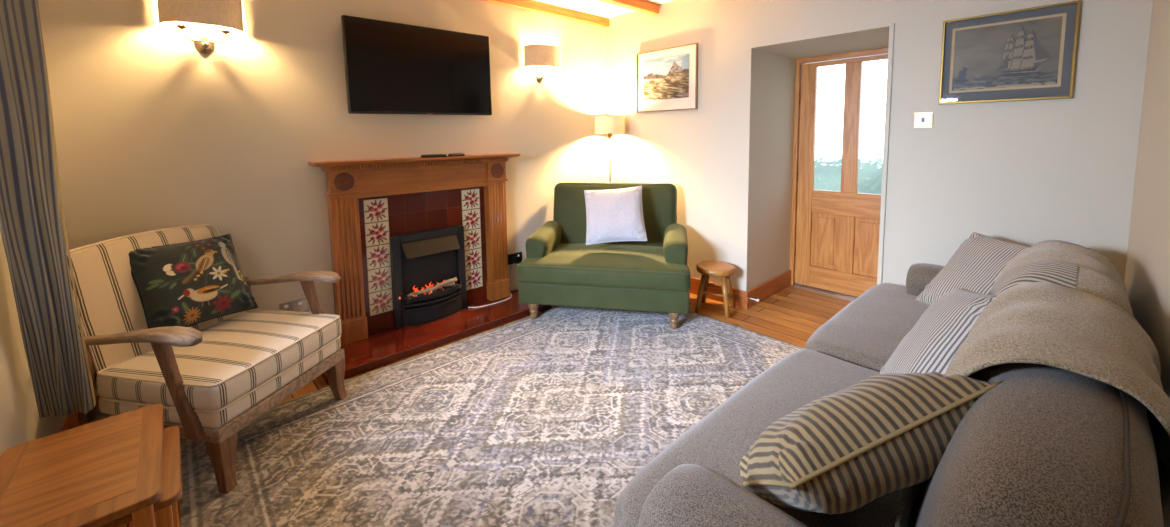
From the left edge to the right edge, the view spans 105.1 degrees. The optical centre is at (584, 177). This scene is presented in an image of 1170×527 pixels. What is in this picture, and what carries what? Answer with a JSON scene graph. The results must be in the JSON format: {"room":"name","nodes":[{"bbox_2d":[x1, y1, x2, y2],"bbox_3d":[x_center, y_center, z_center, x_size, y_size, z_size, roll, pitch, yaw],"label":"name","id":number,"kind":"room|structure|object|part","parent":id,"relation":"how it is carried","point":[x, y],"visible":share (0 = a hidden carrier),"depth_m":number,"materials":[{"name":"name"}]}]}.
{"room":"living room","nodes":[
{"label":"living room","id":0,"kind":"room"},
{"bbox_2d":[0,231,66,455],"bbox_3d":[-1.495,0.082,0.573,0.600,2.424,3.270,-6,7,-43],"label":"wall","id":1,"kind":"structure","parent":0,"point":[20,422],"depth_m":1.44,"materials":[{"name":"beige paint"}]},
{"bbox_2d":[61,411,79,431],"bbox_3d":[-1.254,1.199,0.889,0.018,0.135,3.234,-6,7,-43],"label":"baseboard","id":2,"kind":"structure","parent":1,"relation":"attached to","point":[71,421],"depth_m":1.96,"materials":[{"name":"brown wood"}]},
{"bbox_3d":[-1.059,-0.961,0.525,0.126,0.052,2.490,-6,7,-43],"label":"pole","id":3,"kind":"object","parent":1,"relation":"attached to","visible":0},
{"bbox_2d":[0,0,95,417],"bbox_3d":[-1.521,-0.075,1.166,0.129,1.834,0.852,-6,7,-43],"label":"curtain","id":4,"kind":"object","parent":3,"relation":"hanging from","point":[31,230],"visible":1,"depth_m":1.38,"materials":[{"name":"grey fabric"}]},
{"bbox_2d":[38,0,607,394],"bbox_3d":[-1.041,-0.186,3.381,5.100,2.424,0.250,-6,7,-43],"label":"wall","id":5,"kind":"structure","parent":0,"point":[153,131],"depth_m":2.53,"materials":[{"name":"beige paint"}]},
{"bbox_2d":[79,394,99,425],"bbox_3d":[-2.017,1.069,2.392,0.950,0.135,0.018,-6,7,-43],"label":"baseboard","id":6,"kind":"structure","parent":5,"relation":"attached to","point":[97,397],"depth_m":2.11,"materials":[{"name":"brown wood"}]},
{"bbox_2d":[157,0,243,53],"bbox_3d":[-1.907,-0.776,2.242,0.332,0.288,0.168,-6,7,-43],"label":"wall lamp","id":7,"kind":"object","parent":5,"relation":"attached to","point":[226,14],"visible":1,"depth_m":2.20,"materials":[{"name":"fabric"}]},
{"bbox_3d":[-1.947,-0.702,2.227,0.009,0.056,0.090,4,7,44],"label":"arm","id":8,"kind":"part","parent":7,"relation":"part of","materials":[{"name":"metal"}]},
{"bbox_3d":[-1.904,-0.834,2.232,0.330,0.165,0.155,-6,7,-43],"label":"lamp shade","id":9,"kind":"part","parent":7,"relation":"part of","materials":[{"name":"fabric"}]},
{"bbox_3d":[-1.881,-0.709,2.287,0.090,0.056,0.009,-5,7,-39],"label":"arm","id":10,"kind":"part","parent":7,"relation":"part of","materials":[{"name":"metal"}]},
{"bbox_2d":[279,298,308,311],"bbox_3d":[-1.719,0.772,2.651,0.146,0.086,0.011,-6,7,-43],"label":"wall socket","id":11,"kind":"object","parent":5,"relation":"attached to","point":[301,305],"visible":0.83,"depth_m":2.65,"materials":[{"name":"metal"}]},
{"bbox_2d":[341,15,491,114],"bbox_3d":[-1.097,-0.721,3.055,0.996,0.584,0.082,-6,8,-42],"label":"television","id":12,"kind":"object","parent":5,"relation":"attached to","point":[391,67],"visible":1,"depth_m":2.96,"materials":[{"name":"black plastic"}]},
{"bbox_2d":[508,252,521,264],"bbox_3d":[-0.572,0.670,3.689,0.146,0.086,0.040,-6,7,-43],"label":"wall socket","id":13,"kind":"object","parent":5,"relation":"attached to","point":[514,258],"visible":0.82,"depth_m":3.68,"materials":[{"name":"black plastic"}]},
{"bbox_2d":[468,263,513,307],"bbox_3d":[-0.688,0.841,3.479,0.112,0.252,0.463,4,7,39],"label":"power cable","id":14,"kind":"object","parent":13,"relation":"attached to","point":[513,263],"visible":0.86,"depth_m":3.47,"materials":[{"name":"white plastic"}]},
{"bbox_2d":[524,44,560,82],"bbox_3d":[-0.325,-0.929,3.700,0.332,0.288,0.168,-6,7,-43],"label":"wall lamp","id":15,"kind":"object","parent":5,"relation":"attached to","point":[536,55],"visible":1,"depth_m":3.61,"materials":[{"name":"fabric"}]},
{"bbox_3d":[-0.322,-0.988,3.691,0.330,0.165,0.155,-6,7,-43],"label":"lamp shade","id":16,"kind":"part","parent":15,"relation":"part of","materials":[{"name":"fabric"}]},
{"bbox_2d":[484,0,609,26],"bbox_3d":[-1.085,-1.334,3.045,3.550,0.075,0.045,-6,7,-43],"label":"ceiling beam","id":17,"kind":"structure","parent":5,"relation":"attached to","point":[532,5],"depth_m":3.79,"materials":[{"name":"brown wood"}]},
{"bbox_2d":[120,285,854,526],"bbox_3d":[0.173,1.172,2.247,5.150,0.100,3.720,-6,7,-43],"label":"floor","id":18,"kind":"structure","parent":0,"point":[791,315],"depth_m":3.27,"materials":[{"name":"brown wood"}]},
{"bbox_2d":[0,403,163,526],"bbox_3d":[-1.290,0.991,1.163,0.317,0.500,0.515,-6,7,-43],"label":"side table","id":19,"kind":"object","parent":18,"relation":"on","point":[98,473],"visible":0.99,"depth_m":1.12,"materials":[{"name":"brown wood"}]},
{"bbox_3d":[-1.048,1.006,1.085,0.034,0.478,0.034,-6,7,-43],"label":"leg","id":20,"kind":"part","parent":19,"relation":"part of","materials":[{"name":"brown wood"}]},
{"bbox_3d":[-1.350,0.979,1.411,0.034,0.478,0.034,-6,7,-43],"label":"leg","id":21,"kind":"part","parent":19,"relation":"part of","materials":[{"name":"brown wood"}]},
{"bbox_2d":[100,426,181,526],"bbox_3d":[-1.261,1.017,1.178,0.325,0.445,0.385,-6,7,-43],"label":"side table","id":22,"kind":"object","parent":18,"relation":"on","point":[166,507],"visible":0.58,"depth_m":1.18,"materials":[{"name":"brown wood"}]},
{"bbox_3d":[-1.060,1.027,1.150,0.026,0.425,0.026,-6,7,-43],"label":"leg","id":23,"kind":"part","parent":22,"relation":"part of","materials":[{"name":"brown wood"}]},
{"bbox_3d":[-1.274,1.008,1.380,0.026,0.425,0.026,-6,7,-43],"label":"leg","id":24,"kind":"part","parent":22,"relation":"part of","materials":[{"name":"brown wood"}]},
{"bbox_2d":[321,289,550,384],"bbox_3d":[-0.963,1.029,3.093,1.555,0.056,0.423,-6,7,-43],"label":"hearth","id":25,"kind":"object","parent":18,"relation":"on","point":[386,346],"visible":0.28,"depth_m":2.92,"materials":[{"name":"tile"}]},
{"bbox_2d":[308,153,519,345],"bbox_3d":[-1.065,0.429,3.120,1.398,1.137,0.172,-6,7,-43],"label":"fireplace surround","id":26,"kind":"object","parent":25,"relation":"on","point":[370,201],"visible":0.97,"depth_m":2.99,"materials":[{"name":"brown wood"}]},
{"bbox_2d":[308,153,519,171],"bbox_3d":[-1.072,-0.106,3.070,1.398,0.062,0.172,-6,7,-43],"label":"mantel shelf","id":27,"kind":"object","parent":26,"relation":"attached to","point":[411,163],"depth_m":2.96,"materials":[{"name":"brown wood"}]},
{"bbox_3d":[-1.053,-0.095,3.051,1.211,0.020,0.027,-6,7,-43],"label":"dentil moulding","id":28,"kind":"part","parent":26,"relation":"part of","materials":[{"name":"brown wood"}]},
{"bbox_3d":[-1.115,0.512,3.183,0.920,0.960,0.022,-6,7,-43],"label":"tile panel","id":29,"kind":"part","parent":26,"relation":"part of","materials":[{"name":"red tile"}]},
{"bbox_2d":[421,154,446,157],"bbox_3d":[-1.032,-0.148,3.064,0.170,0.021,0.045,-4,6,-31],"label":"remote control","id":30,"kind":"object","parent":26,"relation":"on","point":[423,155],"visible":0.99,"depth_m":3.05,"materials":[{"name":"black plastic"}]},
{"bbox_2d":[448,153,464,156],"bbox_3d":[-0.911,-0.160,3.176,0.040,0.021,0.120,4,7,41],"label":"remote control","id":31,"kind":"object","parent":26,"relation":"on","point":[450,154],"visible":0.99,"depth_m":3.16,"materials":[{"name":"black plastic"}]},
{"bbox_2d":[389,225,466,327],"bbox_3d":[-1.066,0.686,3.137,0.518,0.621,0.133,-6,7,-43],"label":"fire","id":32,"kind":"object","parent":25,"relation":"on","point":[428,272],"visible":1,"depth_m":3.12,"materials":[{"name":"black metal"}]},
{"bbox_2d":[401,234,459,258],"bbox_3d":[-1.064,0.473,3.112,0.400,0.109,0.079,-6,7,-43],"label":"hood","id":33,"kind":"object","parent":32,"relation":"attached to","point":[428,244],"depth_m":3.09,"materials":[{"name":"brown metal"}]},
{"bbox_2d":[180,306,803,526],"bbox_3d":[-0.101,1.122,2.228,2.830,0.009,1.970,-6,7,-43],"label":"rug","id":34,"kind":"object","parent":18,"relation":"on","point":[545,420],"visible":0.79,"depth_m":2.02,"materials":[{"name":"grey carpet"}]},
{"bbox_2d":[66,224,347,493],"bbox_3d":[-1.692,0.705,2.025,0.835,0.918,0.792,0,5,11],"label":"armchair","id":35,"kind":"object","parent":34,"relation":"on","point":[212,378],"visible":0.84,"depth_m":1.82,"materials":[{"name":"beige fabric"}]},
{"bbox_3d":[-1.934,0.770,1.730,0.061,0.350,0.034,0,5,11],"label":"post","id":36,"kind":"part","parent":35,"relation":"part of","materials":[{"name":"brown wood"}]},
{"bbox_3d":[-1.677,0.593,1.657,0.588,0.090,0.094,0,5,11],"label":"armrest","id":37,"kind":"part","parent":35,"relation":"part of","materials":[{"name":"brown wood"}]},
{"bbox_3d":[-1.667,0.956,1.726,0.585,0.050,0.030,0,5,11],"label":"rail","id":38,"kind":"part","parent":35,"relation":"part of","materials":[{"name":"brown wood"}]},
{"bbox_3d":[-1.969,0.535,2.062,0.271,0.569,0.650,0,5,11],"label":"backrest","id":39,"kind":"part","parent":35,"relation":"part of","materials":[{"name":"beige fabric"}]},
{"bbox_2d":[129,234,257,328],"bbox_3d":[-1.836,0.489,2.111,0.251,0.385,0.442,2,6,23],"label":"cushion","id":40,"kind":"object","parent":35,"relation":"on","point":[186,284],"visible":0.98,"depth_m":2.05,"materials":[{"name":"black fabric"}]},
{"bbox_2d":[97,310,340,410],"bbox_3d":[-1.568,0.783,2.010,0.582,0.140,0.675,0,5,11],"label":"seat cushion","id":41,"kind":"object","parent":35,"relation":"on","point":[240,356],"depth_m":1.83,"materials":[{"name":"beige fabric"}]},
{"bbox_3d":[-1.575,0.866,2.019,0.582,0.080,0.659,0,5,11],"label":"seat","id":42,"kind":"part","parent":35,"relation":"part of","materials":[{"name":"beige fabric"}]},
{"bbox_3d":[-1.370,1.079,1.702,0.074,0.205,0.072,0,5,11],"label":"leg","id":43,"kind":"part","parent":35,"relation":"part of","materials":[{"name":"brown wood"}]},
{"bbox_3d":[-1.305,0.930,1.974,0.035,0.054,0.655,0,5,11],"label":"rail","id":44,"kind":"part","parent":35,"relation":"part of","materials":[{"name":"brown wood"}]},
{"bbox_3d":[-1.548,0.528,2.337,0.588,0.090,0.094,0,5,11],"label":"armrest","id":45,"kind":"part","parent":35,"relation":"part of","materials":[{"name":"brown wood"}]},
{"bbox_3d":[-1.262,1.025,2.273,0.074,0.205,0.072,0,5,11],"label":"leg","id":46,"kind":"part","parent":35,"relation":"part of","materials":[{"name":"brown wood"}]},
{"bbox_2d":[516,182,690,328],"bbox_3d":[0.184,0.539,3.469,1.216,0.932,0.893,0,5,12],"label":"loveseat","id":47,"kind":"object","parent":34,"relation":"on","point":[559,268],"visible":0.96,"depth_m":3.17,"materials":[{"name":"green fabric"}]},
{"bbox_3d":[-0.371,0.963,3.258,0.083,0.122,0.083,0,5,12],"label":"leg","id":48,"kind":"part","parent":47,"relation":"part of","materials":[{"name":"brown wood"}]},
{"bbox_3d":[-0.311,0.553,3.565,0.180,0.340,0.560,0,5,12],"label":"arm","id":49,"kind":"part","parent":47,"relation":"part of","materials":[{"name":"green fabric"}]},
{"bbox_2d":[517,243,690,291],"bbox_3d":[0.171,0.660,3.404,1.214,0.226,0.736,0,5,12],"label":"seat cushion","id":50,"kind":"object","parent":47,"relation":"on","point":[563,267],"depth_m":3.12,"materials":[{"name":"green fabric"}]},
{"bbox_2d":[584,186,646,244],"bbox_3d":[0.225,0.284,3.404,0.483,0.415,0.277,0,5,5],"label":"cushion","id":51,"kind":"object","parent":47,"relation":"on","point":[612,215],"visible":1,"depth_m":3.34,"materials":[{"name":"white fabric"}]},
{"bbox_3d":[0.243,0.343,3.754,1.034,0.595,0.274,0,5,12],"label":"backrest","id":52,"kind":"part","parent":47,"relation":"part of","materials":[{"name":"green fabric"}]},
{"bbox_3d":[0.608,0.969,3.058,0.083,0.122,0.083,0,5,12],"label":"leg","id":53,"kind":"part","parent":47,"relation":"part of","materials":[{"name":"brown wood"}]},
{"bbox_3d":[0.678,0.559,3.364,0.180,0.340,0.560,0,5,12],"label":"arm","id":54,"kind":"part","parent":47,"relation":"part of","materials":[{"name":"green fabric"}]},
{"bbox_2d":[595,115,624,182],"bbox_3d":[0.234,0.188,4.153,0.276,1.502,0.276,-6,7,-43],"label":"floor lamp","id":55,"kind":"object","parent":18,"relation":"on","point":[604,124],"visible":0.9,"depth_m":3.98,"materials":[{"name":"fabric"}]},
{"bbox_3d":[0.226,-0.480,4.090,0.276,0.155,0.276,-6,7,-43],"label":"lamp shade","id":56,"kind":"part","parent":55,"relation":"part of","materials":[{"name":"fabric"}]},
{"bbox_2d":[694,261,734,317],"bbox_3d":[0.983,0.834,3.380,0.282,0.348,0.282,2,6,27],"label":"stool","id":57,"kind":"object","parent":18,"relation":"on","point":[724,270],"visible":1,"depth_m":3.33,"materials":[{"name":"brown wood"}]},
{"bbox_3d":[0.862,0.861,3.343,0.097,0.304,0.036,-2,6,-18],"label":"leg","id":58,"kind":"part","parent":57,"relation":"part of","materials":[{"name":"brown wood"}]},
{"bbox_3d":[0.944,0.845,3.503,0.037,0.304,0.096,-2,6,-18],"label":"leg","id":59,"kind":"part","parent":57,"relation":"part of","materials":[{"name":"brown wood"}]},
{"bbox_3d":[0.981,0.685,3.366,0.282,0.050,0.282,2,6,27],"label":"seat","id":60,"kind":"part","parent":57,"relation":"part of","materials":[{"name":"brown wood"}]},
{"bbox_3d":[1.022,0.866,3.261,0.037,0.304,0.096,-2,6,-18],"label":"leg","id":61,"kind":"part","parent":57,"relation":"part of","materials":[{"name":"brown wood"}]},
{"bbox_3d":[1.105,0.850,3.421,0.097,0.304,0.036,-2,6,-18],"label":"leg","id":62,"kind":"part","parent":57,"relation":"part of","materials":[{"name":"brown wood"}]},
{"bbox_2d":[614,239,1169,526],"bbox_3d":[1.131,0.732,1.505,2.382,0.889,0.915,-6,7,-43],"label":"sofa","id":63,"kind":"object","parent":18,"relation":"on","point":[1049,446],"visible":0.58,"depth_m":0.80,"materials":[{"name":"grey fabric"}]},
{"bbox_3d":[0.393,0.802,0.719,0.236,0.355,0.670,-6,7,-43],"label":"arm","id":64,"kind":"part","parent":63,"relation":"part of"},
{"bbox_2d":[614,349,929,526],"bbox_3d":[0.687,0.824,1.219,1.159,0.224,0.736,-6,7,-43],"label":"seat cushion","id":65,"kind":"object","parent":63,"relation":"on","point":[718,442],"depth_m":1.26,"materials":[{"name":"grey fabric"}]},
{"bbox_2d":[805,283,928,371],"bbox_3d":[1.530,0.740,1.998,1.133,0.221,0.737,-6,7,-43],"label":"seat cushion","id":66,"kind":"object","parent":63,"relation":"on","point":[865,333],"depth_m":1.94,"materials":[{"name":"grey fabric"}]},
{"bbox_2d":[739,371,1003,514],"bbox_3d":[0.572,0.574,0.974,0.514,0.428,0.356,-2,5,-10],"label":"cushion","id":67,"kind":"object","parent":63,"relation":"on","point":[842,451],"visible":0.95,"depth_m":0.81,"materials":[{"name":"beige fabric"}]},
{"bbox_3d":[1.962,0.646,2.165,0.236,0.355,0.670,-6,7,-43],"label":"arm","id":68,"kind":"part","parent":63,"relation":"part of"},
{"bbox_2d":[880,288,997,374],"bbox_3d":[1.081,0.526,1.348,0.280,0.461,0.455,1,6,21],"label":"cushion","id":69,"kind":"object","parent":63,"relation":"on","point":[933,341],"visible":0.49,"depth_m":1.29,"materials":[{"name":"grey fabric"}]},
{"bbox_2d":[915,232,1029,305],"bbox_3d":[1.806,0.464,2.018,0.306,0.350,0.453,-1,5,-2],"label":"cushion","id":70,"kind":"object","parent":63,"relation":"on","point":[975,266],"visible":0.47,"depth_m":2.05,"materials":[{"name":"grey fabric"}]},
{"bbox_2d":[895,282,1169,526],"bbox_3d":[1.089,0.640,1.084,0.928,0.697,0.377,-6,7,-43],"label":"throw blanket","id":71,"kind":"object","parent":63,"relation":"on","point":[1073,330],"visible":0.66,"depth_m":0.92,"materials":[{"name":"beige fabric"}]},
{"bbox_2d":[917,363,1164,526],"bbox_3d":[0.948,0.602,0.951,1.041,0.518,0.301,-6,7,-43],"label":"cushion","id":72,"kind":"object","parent":63,"relation":"on","point":[1049,446],"depth_m":0.67,"materials":[{"name":"grey fabric"}]},
{"bbox_2d":[1033,239,1085,247],"bbox_3d":[1.700,0.527,1.644,1.032,0.520,0.298,-6,7,-43],"label":"cushion","id":73,"kind":"object","parent":63,"relation":"on","point":[1050,240],"depth_m":1.83,"materials":[{"name":"grey fabric"}]},
{"bbox_2d":[989,242,1132,314],"bbox_3d":[1.469,0.582,1.433,0.801,0.638,0.361,-6,7,-43],"label":"throw blanket","id":74,"kind":"object","parent":63,"relation":"on","point":[1063,264],"visible":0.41,"depth_m":1.39,"materials":[{"name":"beige fabric"}]},
{"bbox_3d":[1.418,0.782,1.194,2.190,0.560,0.065,-6,7,-43],"label":"frame","id":75,"kind":"part","parent":63,"relation":"part of","materials":[{"name":"grey fabric"}]},
{"bbox_2d":[535,0,673,17],"bbox_3d":[0.140,-1.341,2.012,5.150,0.100,3.720,-6,7,-43],"label":"ceiling","id":76,"kind":"structure","parent":0,"point":[595,7],"depth_m":3.83,"materials":[{"name":"white paint"}]},
{"bbox_2d":[745,270,790,308],"bbox_3d":[1.507,0.905,3.657,0.788,0.135,0.018,-6,7,-43],"label":"baseboard","id":77,"kind":"structure","parent":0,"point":[778,283],"depth_m":3.62,"materials":[{"name":"brown wood"}]},
{"bbox_2d":[606,0,1152,290],"bbox_3d":[1.677,-0.232,3.497,0.950,2.424,3.270,-6,7,-43],"label":"wall","id":78,"kind":"structure","parent":0,"point":[1027,172],"depth_m":2.62,"materials":[{"name":"beige paint"}]},
{"bbox_2d":[599,0,658,14],"bbox_3d":[-0.697,-1.300,2.628,3.550,0.075,0.067,-6,7,-43],"label":"trim","id":79,"kind":"structure","parent":78,"relation":"attached to","point":[643,6],"depth_m":3.64,"materials":[{"name":"brown wood"}]},
{"bbox_2d":[636,43,697,112],"bbox_3d":[0.679,-0.822,3.791,0.022,0.520,0.625,-6,7,-43],"label":"framed picture","id":80,"kind":"object","parent":78,"relation":"attached to","point":[667,78],"visible":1,"depth_m":3.77,"materials":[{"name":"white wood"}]},
{"bbox_2d":[643,54,688,100],"bbox_3d":[0.676,-0.834,3.787,0.001,0.345,0.475,-6,7,-43],"label":"print","id":81,"kind":"object","parent":80,"relation":"attached to","point":[663,78],"depth_m":3.78},
{"bbox_2d":[689,277,745,308],"bbox_3d":[0.722,0.889,3.937,0.018,0.135,1.461,-6,7,-43],"label":"baseboard","id":82,"kind":"structure","parent":78,"relation":"attached to","point":[739,295],"depth_m":3.56,"materials":[{"name":"brown wood"}]},
{"bbox_2d":[789,47,887,298],"bbox_3d":[2.093,0.000,3.551,0.160,1.940,0.862,-6,7,-43],"label":"door","id":83,"kind":"structure","parent":78,"relation":"in","point":[840,103],"depth_m":3.61,"materials":[{"name":"brown wood"}]},
{"bbox_3d":[2.111,-0.002,3.568,0.110,1.940,0.862,-6,7,-43],"label":"frame","id":84,"kind":"part","parent":83,"relation":"part of","materials":[{"name":"brown wood"}]},
{"bbox_3d":[1.994,0.528,3.727,0.024,0.460,0.216,-6,7,-43],"label":"panel","id":85,"kind":"part","parent":83,"relation":"part of","materials":[{"name":"brown wood"}]},
{"bbox_3d":[1.984,-0.395,3.642,0.006,1.012,0.216,-6,7,-43],"label":"glass","id":86,"kind":"part","parent":83,"relation":"part of","materials":[{"name":"white"}]},
{"bbox_3d":[2.215,0.547,3.489,0.024,0.460,0.214,-6,7,-43],"label":"panel","id":87,"kind":"part","parent":83,"relation":"part of","materials":[{"name":"brown wood"}]},
{"bbox_3d":[2.205,-0.375,3.405,0.006,1.012,0.214,-6,7,-43],"label":"glass","id":88,"kind":"part","parent":83,"relation":"part of","materials":[{"name":"white"}]},
{"bbox_2d":[877,23,894,284],"bbox_3d":[1.796,0.079,2.692,0.016,1.952,0.024,-6,7,-43],"label":"trim","id":89,"kind":"structure","parent":78,"relation":"attached to","point":[892,25],"depth_m":2.66,"materials":[{"name":"beige paint"}]},
{"bbox_2d":[913,112,932,127],"bbox_3d":[1.905,-0.323,2.525,0.015,0.086,0.088,-6,7,-43],"label":"light switch","id":90,"kind":"object","parent":78,"relation":"attached to","point":[921,119],"visible":1,"depth_m":2.52,"materials":[{"name":"white plastic"}]},
{"bbox_2d":[938,0,1080,104],"bbox_3d":[2.111,-0.607,2.261,0.022,0.444,0.498,-6,7,-43],"label":"framed picture","id":91,"kind":"object","parent":78,"relation":"attached to","point":[1027,53],"visible":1,"depth_m":2.24,"materials":[{"name":"blue paper"}]},
{"bbox_2d":[952,16,1062,90],"bbox_3d":[2.108,-0.611,2.258,0.001,0.315,0.392,-6,7,-43],"label":"print","id":92,"kind":"object","parent":91,"relation":"attached to","point":[1025,53],"depth_m":2.24},
{"bbox_2d":[1124,0,1169,397],"bbox_3d":[1.334,0.022,0.826,5.100,2.424,0.200,-6,7,-43],"label":"wall","id":93,"kind":"structure","parent":0,"point":[1147,271],"depth_m":1.56,"materials":[{"name":"beige paint"}]}
]}

